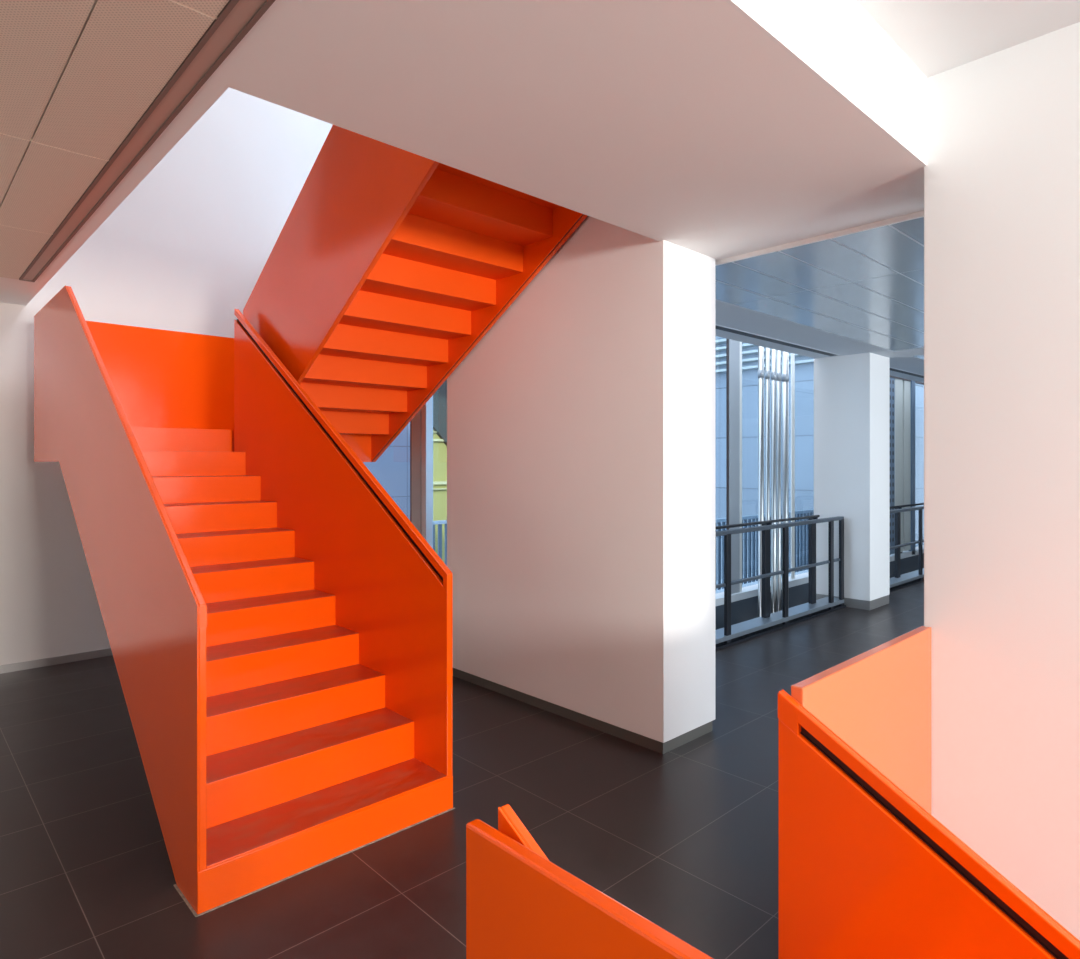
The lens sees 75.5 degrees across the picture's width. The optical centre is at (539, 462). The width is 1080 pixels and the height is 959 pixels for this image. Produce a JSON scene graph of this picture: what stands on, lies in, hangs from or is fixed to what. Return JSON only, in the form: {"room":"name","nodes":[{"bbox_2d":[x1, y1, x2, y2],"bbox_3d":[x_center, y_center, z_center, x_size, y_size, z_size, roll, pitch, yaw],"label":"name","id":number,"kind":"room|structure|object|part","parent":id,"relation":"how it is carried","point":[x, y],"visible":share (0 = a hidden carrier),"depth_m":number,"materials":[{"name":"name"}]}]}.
{"room":"office building stairwell","nodes":[
{"label":"office building stairwell","id":0,"kind":"room"},
{"bbox_2d":[0,88,332,664],"bbox_3d":[-5.007,-0.150,4.569,8.200,10.900,0.200,0,0,-43],"label":"wall","id":1,"kind":"structure","parent":0,"point":[190,245],"depth_m":5.95,"materials":[{"name":"white paint"}]},
{"bbox_2d":[0,648,112,673],"bbox_3d":[-5.043,1.570,4.389,7.900,0.060,0.012,0,0,-43],"label":"baseboard","id":2,"kind":"structure","parent":1,"relation":"attached to","point":[44,662],"depth_m":5.52,"materials":[{"name":"silver metal"}]},
{"bbox_2d":[0,581,923,958],"bbox_3d":[4.279,1.750,4.499,21.600,0.300,12.660,0,0,-43],"label":"floor","id":3,"kind":"structure","parent":0,"point":[685,837],"depth_m":3.06,"materials":[{"name":"tile"}]},
{"bbox_2d":[34,125,586,916],"bbox_3d":[-1.531,-0.728,4.450,2.276,4.656,3.893,0,0,-43],"label":"staircase","id":4,"kind":"structure","parent":3,"relation":"on","point":[279,629],"depth_m":3.87,"materials":[{"name":"orange metal"}]},
{"bbox_3d":[-2.448,0.263,3.781,0.006,2.675,3.605,0,0,-43],"label":"panel","id":5,"kind":"part","parent":4,"relation":"part of","materials":[{"name":"orange paint"}]},
{"bbox_3d":[-2.034,-0.261,3.366,0.026,1.625,2.433,0,0,-43],"label":"handrail","id":6,"kind":"part","parent":4,"relation":"part of","materials":[{"name":"orange paint"}]},
{"bbox_3d":[-2.860,-0.539,5.851,2.188,1.071,0.032,0,0,-43],"label":"landing panel","id":7,"kind":"part","parent":4,"relation":"part of","materials":[{"name":"orange paint"}]},
{"bbox_3d":[-1.201,-1.530,4.186,0.006,3.052,3.056,0,0,-43],"label":"panel","id":8,"kind":"part","parent":4,"relation":"part of","materials":[{"name":"orange paint"}]},
{"bbox_3d":[-1.331,-0.288,4.185,0.026,1.690,2.658,0,0,-43],"label":"handrail","id":9,"kind":"part","parent":4,"relation":"part of","materials":[{"name":"orange paint"}]},
{"bbox_3d":[-1.320,0.233,4.196,0.006,2.734,2.658,0,0,-43],"label":"panel","id":10,"kind":"part","parent":4,"relation":"part of","materials":[{"name":"orange paint"}]},
{"bbox_3d":[-0.715,-1.530,5.221,0.030,3.052,3.893,0,0,-43],"label":"panel","id":11,"kind":"part","parent":4,"relation":"part of","materials":[{"name":"orange paint"}]},
{"bbox_2d":[466,819,712,958],"bbox_3d":[1.331,1.140,-0.217,0.032,0.920,4.255,0,0,-43],"label":"panel","id":12,"kind":"object","parent":3,"relation":"on","point":[520,904],"visible":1,"depth_m":1.17,"materials":[{"name":"orange paint"}]},
{"bbox_2d":[715,515,845,650],"bbox_3d":[1.807,1.082,6.387,4.142,1.036,0.220,0,0,-43],"label":"railing","id":13,"kind":"object","parent":3,"relation":"on","point":[729,635],"visible":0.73,"depth_m":6.83,"materials":[{"name":"grey metal"}]},
{"bbox_3d":[1.649,1.107,6.131,0.070,0.963,0.030,0,0,-43],"label":"post","id":14,"kind":"part","parent":13,"relation":"part of","materials":[{"name":"grey metal"}]},
{"bbox_3d":[2.215,1.085,6.842,0.100,0.970,0.040,0,0,-43],"label":"post","id":15,"kind":"part","parent":13,"relation":"part of","materials":[{"name":"black metal"}]},
{"bbox_3d":[1.651,0.578,6.260,3.740,0.028,0.028,0,0,-43],"label":"handrail","id":16,"kind":"part","parent":13,"relation":"part of","materials":[{"name":"grey metal"}]},
{"bbox_3d":[1.849,1.073,6.343,4.142,0.025,0.040,0,0,-43],"label":"rail","id":17,"kind":"part","parent":13,"relation":"part of","materials":[{"name":"grey metal"}]},
{"bbox_3d":[1.849,0.618,6.343,4.142,0.035,0.060,0,0,-43],"label":"rail","id":18,"kind":"part","parent":13,"relation":"part of","materials":[{"name":"grey metal"}]},
{"bbox_3d":[1.806,1.535,6.389,4.142,0.040,0.195,0,0,-43],"label":"rail","id":19,"kind":"part","parent":13,"relation":"part of","materials":[{"name":"silver metal"}]},
{"bbox_3d":[2.408,1.107,6.849,0.070,0.963,0.030,0,0,-43],"label":"post","id":20,"kind":"part","parent":13,"relation":"part of","materials":[{"name":"black metal"}]},
{"bbox_3d":[2.935,1.085,7.522,0.100,0.970,0.040,0,0,-43],"label":"post","id":21,"kind":"part","parent":13,"relation":"part of","materials":[{"name":"black metal"}]},
{"bbox_3d":[3.149,1.107,7.550,0.070,0.963,0.030,0,0,-43],"label":"post","id":22,"kind":"part","parent":13,"relation":"part of","materials":[{"name":"grey metal"}]},
{"bbox_3d":[3.338,1.107,7.728,0.070,0.963,0.030,0,0,-43],"label":"post","id":23,"kind":"part","parent":13,"relation":"part of","materials":[{"name":"grey metal"}]},
{"bbox_2d":[498,689,1079,958],"bbox_3d":[1.780,2.506,0.190,1.123,3.687,4.231,0,0,-43],"label":"staircase","id":24,"kind":"structure","parent":3,"relation":"attached to","point":[865,871],"depth_m":1.89,"materials":[{"name":"orange paint"}]},
{"bbox_3d":[1.374,2.506,-0.194,0.006,3.687,4.230,0,0,-43],"label":"panel","id":25,"kind":"part","parent":24,"relation":"part of","materials":[{"name":"orange paint"}]},
{"bbox_3d":[1.384,1.869,-0.185,0.022,2.412,4.230,0,0,-43],"label":"handrail","id":26,"kind":"part","parent":24,"relation":"part of","materials":[{"name":"orange paint"}]},
{"bbox_2d":[791,626,931,814],"bbox_3d":[1.174,1.285,2.470,1.121,1.230,0.039,0,0,-43],"label":"panel","id":27,"kind":"object","parent":24,"relation":"attached to","point":[878,700],"visible":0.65,"depth_m":2.53,"materials":[{"name":"orange paint"}]},
{"bbox_3d":[2.175,1.892,0.563,0.024,2.412,4.230,0,0,-43],"label":"handrail","id":28,"kind":"part","parent":24,"relation":"part of","materials":[{"name":"orange paint"}]},
{"bbox_3d":[2.186,2.518,0.573,0.006,3.664,4.230,0,0,-43],"label":"panel","id":29,"kind":"part","parent":24,"relation":"part of","materials":[{"name":"orange paint"}]},
{"bbox_2d":[814,353,889,609],"bbox_3d":[3.554,0.205,7.965,0.556,2.790,0.627,0,0,-43],"label":"column","id":30,"kind":"structure","parent":3,"relation":"on","point":[852,392],"depth_m":7.75,"materials":[{"name":"white paint"}]},
{"bbox_2d":[890,503,923,591],"bbox_3d":[5.803,1.082,10.165,5.600,1.036,0.220,0,0,-43],"label":"railing","id":31,"kind":"object","parent":3,"relation":"on","point":[899,581],"visible":0.21,"depth_m":9.20,"materials":[{"name":"grey metal"}]},
{"bbox_3d":[4.715,1.085,9.205,0.100,0.970,0.040,0,0,-43],"label":"post","id":32,"kind":"part","parent":31,"relation":"part of","materials":[{"name":"black metal"}]},
{"bbox_3d":[5.845,0.618,10.121,5.600,0.035,0.060,0,0,-43],"label":"rail","id":33,"kind":"part","parent":31,"relation":"part of","materials":[{"name":"grey metal"}]},
{"bbox_3d":[5.845,1.073,10.121,5.600,0.025,0.040,0,0,-43],"label":"rail","id":34,"kind":"part","parent":31,"relation":"part of","materials":[{"name":"grey metal"}]},
{"bbox_3d":[5.793,0.578,10.176,5.600,0.028,0.028,0,0,-43],"label":"handrail","id":35,"kind":"part","parent":31,"relation":"part of","materials":[{"name":"black metal"}]},
{"bbox_3d":[5.802,1.535,10.166,5.600,0.040,0.195,0,0,-43],"label":"rail","id":36,"kind":"part","parent":31,"relation":"part of","materials":[{"name":"silver metal"}]},
{"bbox_3d":[5.144,1.107,9.435,0.070,0.963,0.030,0,0,-43],"label":"post","id":37,"kind":"part","parent":31,"relation":"part of","materials":[{"name":"grey metal"}]},
{"bbox_2d":[0,0,923,382],"bbox_3d":[4.279,-1.593,4.499,21.600,0.814,12.660,0,0,-43],"label":"ceiling","id":38,"kind":"structure","parent":0,"point":[683,123],"depth_m":2.54,"materials":[{"name":"paint"}]},
{"bbox_2d":[0,0,228,278],"bbox_3d":[-2.010,-1.208,1.685,1.928,0.008,6.182,0,0,-43],"label":"ceiling panels","id":39,"kind":"object","parent":38,"relation":"attached to","point":[125,53],"visible":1,"depth_m":2.24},
{"bbox_2d":[19,0,274,281],"bbox_3d":[-1.270,-1.206,2.370,0.082,0.013,6.190,0,0,-43],"label":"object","id":40,"kind":"object","parent":38,"relation":"in","point":[237,18],"visible":1,"depth_m":2.39,"materials":[{"name":"brown"}]},
{"bbox_2d":[715,324,837,355],"bbox_3d":[1.822,-1.189,6.384,4.020,0.006,0.115,0,0,-43],"label":"ceiling vent","id":41,"kind":"object","parent":38,"relation":"in","point":[717,327],"visible":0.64,"depth_m":6.79,"materials":[{"name":"black metal"}]},
{"bbox_2d":[715,211,923,265],"bbox_3d":[2.558,-1.216,2.624,0.013,0.056,5.500,0,0,-43],"label":"beam","id":42,"kind":"structure","parent":38,"relation":"attached to","point":[920,214],"depth_m":3.72,"materials":[{"name":"white paint"}]},
{"bbox_2d":[724,0,926,166],"bbox_3d":[0.746,-1.394,2.073,2.293,0.360,0.012,0,0,-43],"label":"wall","id":43,"kind":"structure","parent":38,"relation":"attached to","point":[838,42],"depth_m":2.37,"materials":[{"name":"white paint"}]},
{"bbox_2d":[890,367,923,378],"bbox_3d":[5.830,-1.189,10.173,5.550,0.006,0.115,0,0,-43],"label":"ceiling vent","id":44,"kind":"object","parent":38,"relation":"in","point":[891,369],"visible":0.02,"depth_m":9.21,"materials":[{"name":"grey metal"}]},
{"bbox_2d":[447,216,714,742],"bbox_3d":[0.172,-2.034,4.716,0.514,7.133,2.006,0,0,-43],"label":"wall","id":45,"kind":"structure","parent":0,"point":[581,424],"depth_m":4.16,"materials":[{"name":"white paint"}]},
{"bbox_2d":[410,396,432,547],"bbox_3d":[-1.236,-0.150,6.381,0.230,10.900,2.348,0,0,-43],"label":"window","id":46,"kind":"structure","parent":45,"relation":"in","point":[421,425],"depth_m":6.01,"materials":[{"name":"grey metal"}]},
{"bbox_2d":[453,668,711,753],"bbox_3d":[0.171,1.567,4.715,0.486,0.067,1.982,0,0,-43],"label":"baseboard","id":47,"kind":"structure","parent":45,"relation":"attached to","point":[624,734],"depth_m":4.21,"materials":[{"name":"silver metal"}]},
{"bbox_2d":[715,336,923,629],"bbox_3d":[4.055,1.650,9.991,12.380,7.300,0.350,0,0,-43],"label":"window","id":48,"kind":"structure","parent":45,"relation":"in","point":[744,597],"depth_m":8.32,"materials":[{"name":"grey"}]},
{"bbox_2d":[715,509,813,590],"bbox_3d":[3.639,1.665,12.454,4.000,1.570,1.300,0,0,-43],"label":"balcony railing","id":49,"kind":"object","parent":48,"relation":"attached to","point":[804,529],"visible":0.29,"depth_m":11.68,"materials":[{"name":"blue"}]},
{"bbox_3d":[4.017,0.905,12.054,4.000,0.050,0.060,0,0,-43],"label":"rail","id":50,"kind":"part","parent":49,"relation":"part of","materials":[{"name":"blue"}]},
{"bbox_2d":[895,378,902,551],"bbox_3d":[5.999,-0.095,11.726,0.330,3.210,0.060,0,0,-43],"label":"panel","id":51,"kind":"object","parent":48,"relation":"attached to","point":[898,382],"visible":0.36,"depth_m":11.72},
{"bbox_2d":[903,380,910,550],"bbox_3d":[6.283,-0.095,11.994,0.290,3.210,0.060,0,0,-43],"label":"panel","id":52,"kind":"object","parent":48,"relation":"attached to","point":[906,384],"visible":0.57,"depth_m":11.94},
{"bbox_2d":[856,0,1079,77],"bbox_3d":[3.360,-1.787,-0.264,2.880,0.426,7.000,0,0,-43],"label":"ceiling","id":53,"kind":"structure","parent":0,"point":[938,36],"depth_m":2.51,"materials":[{"name":"white paint"}]},
{"bbox_2d":[924,22,1079,939],"bbox_3d":[4.164,1.650,0.496,0.507,7.300,7.000,0,0,-43],"label":"wall","id":54,"kind":"structure","parent":0,"point":[1002,170],"depth_m":2.65,"materials":[{"name":"white paint"}]},
{"bbox_3d":[4.944,5.400,3.504,22.000,0.200,10.300,0,0,-43],"label":"floor","id":55,"kind":"structure","parent":0,"visible":0},
{"bbox_2d":[758,346,763,616],"bbox_3d":[2.488,1.650,7.856,0.072,7.300,0.072,0,0,-43],"label":"pipe","id":56,"kind":"object","parent":55,"relation":"on","point":[760,348],"visible":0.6,"depth_m":7.83,"materials":[{"name":"grey metal"}]},
{"bbox_2d":[765,347,769,520],"bbox_3d":[2.595,1.650,7.957,0.058,7.300,0.058,0,0,-43],"label":"pipe","id":57,"kind":"object","parent":55,"relation":"on","point":[767,350],"visible":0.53,"depth_m":7.94,"materials":[{"name":"grey metal"}]},
{"bbox_2d":[771,349,776,612],"bbox_3d":[2.697,1.650,8.053,0.066,7.300,0.066,0,0,-43],"label":"pipe","id":58,"kind":"object","parent":55,"relation":"on","point":[773,351],"visible":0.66,"depth_m":8.03,"materials":[{"name":"grey metal"}]},
{"bbox_2d":[776,350,780,611],"bbox_3d":[2.784,1.650,8.136,0.058,7.300,0.058,0,0,-43],"label":"pipe","id":59,"kind":"object","parent":55,"relation":"on","point":[778,379],"visible":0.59,"depth_m":8.11,"materials":[{"name":"grey metal"}]},
{"bbox_2d":[781,351,788,607],"bbox_3d":[2.895,1.650,8.241,0.084,7.300,0.084,0,0,-43],"label":"pipe","id":60,"kind":"object","parent":55,"relation":"on","point":[785,355],"visible":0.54,"depth_m":8.21,"materials":[{"name":"grey metal"}]},
{"label":"outside","id":61,"kind":"structure","parent":0,"visible":0},
{"bbox_2d":[433,520,446,565],"bbox_3d":[-1.292,1.680,11.920,2.700,1.540,1.300,0,0,-43],"label":"balcony railing","id":62,"kind":"object","parent":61,"point":[441,522],"visible":0.04,"depth_m":10.90,"materials":[{"name":"blue"}]},
{"bbox_3d":[-0.914,0.935,11.521,2.700,0.050,0.060,0,0,-43],"label":"rail","id":63,"kind":"part","parent":62,"relation":"part of","materials":[{"name":"blue"}]},
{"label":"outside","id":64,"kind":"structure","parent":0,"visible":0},
{"bbox_3d":[-7.689,10.700,37.248,80.000,0.200,55.300,0,0,-43],"label":"ground","id":65,"kind":"structure","parent":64,"visible":0},
{"bbox_2d":[363,422,409,519],"bbox_3d":[-8.621,0.100,17.308,8.250,21.000,7.000,0,0,-43],"label":"building","id":66,"kind":"structure","parent":65,"relation":"on","point":[391,469],"depth_m":17.30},
{"bbox_2d":[433,379,446,562],"bbox_3d":[-2.569,0.100,26.373,11.500,21.000,6.140,0,0,-43],"label":"building","id":67,"kind":"structure","parent":65,"relation":"on","point":[440,396],"depth_m":21.75,"materials":[{"name":"beige"}]}
]}

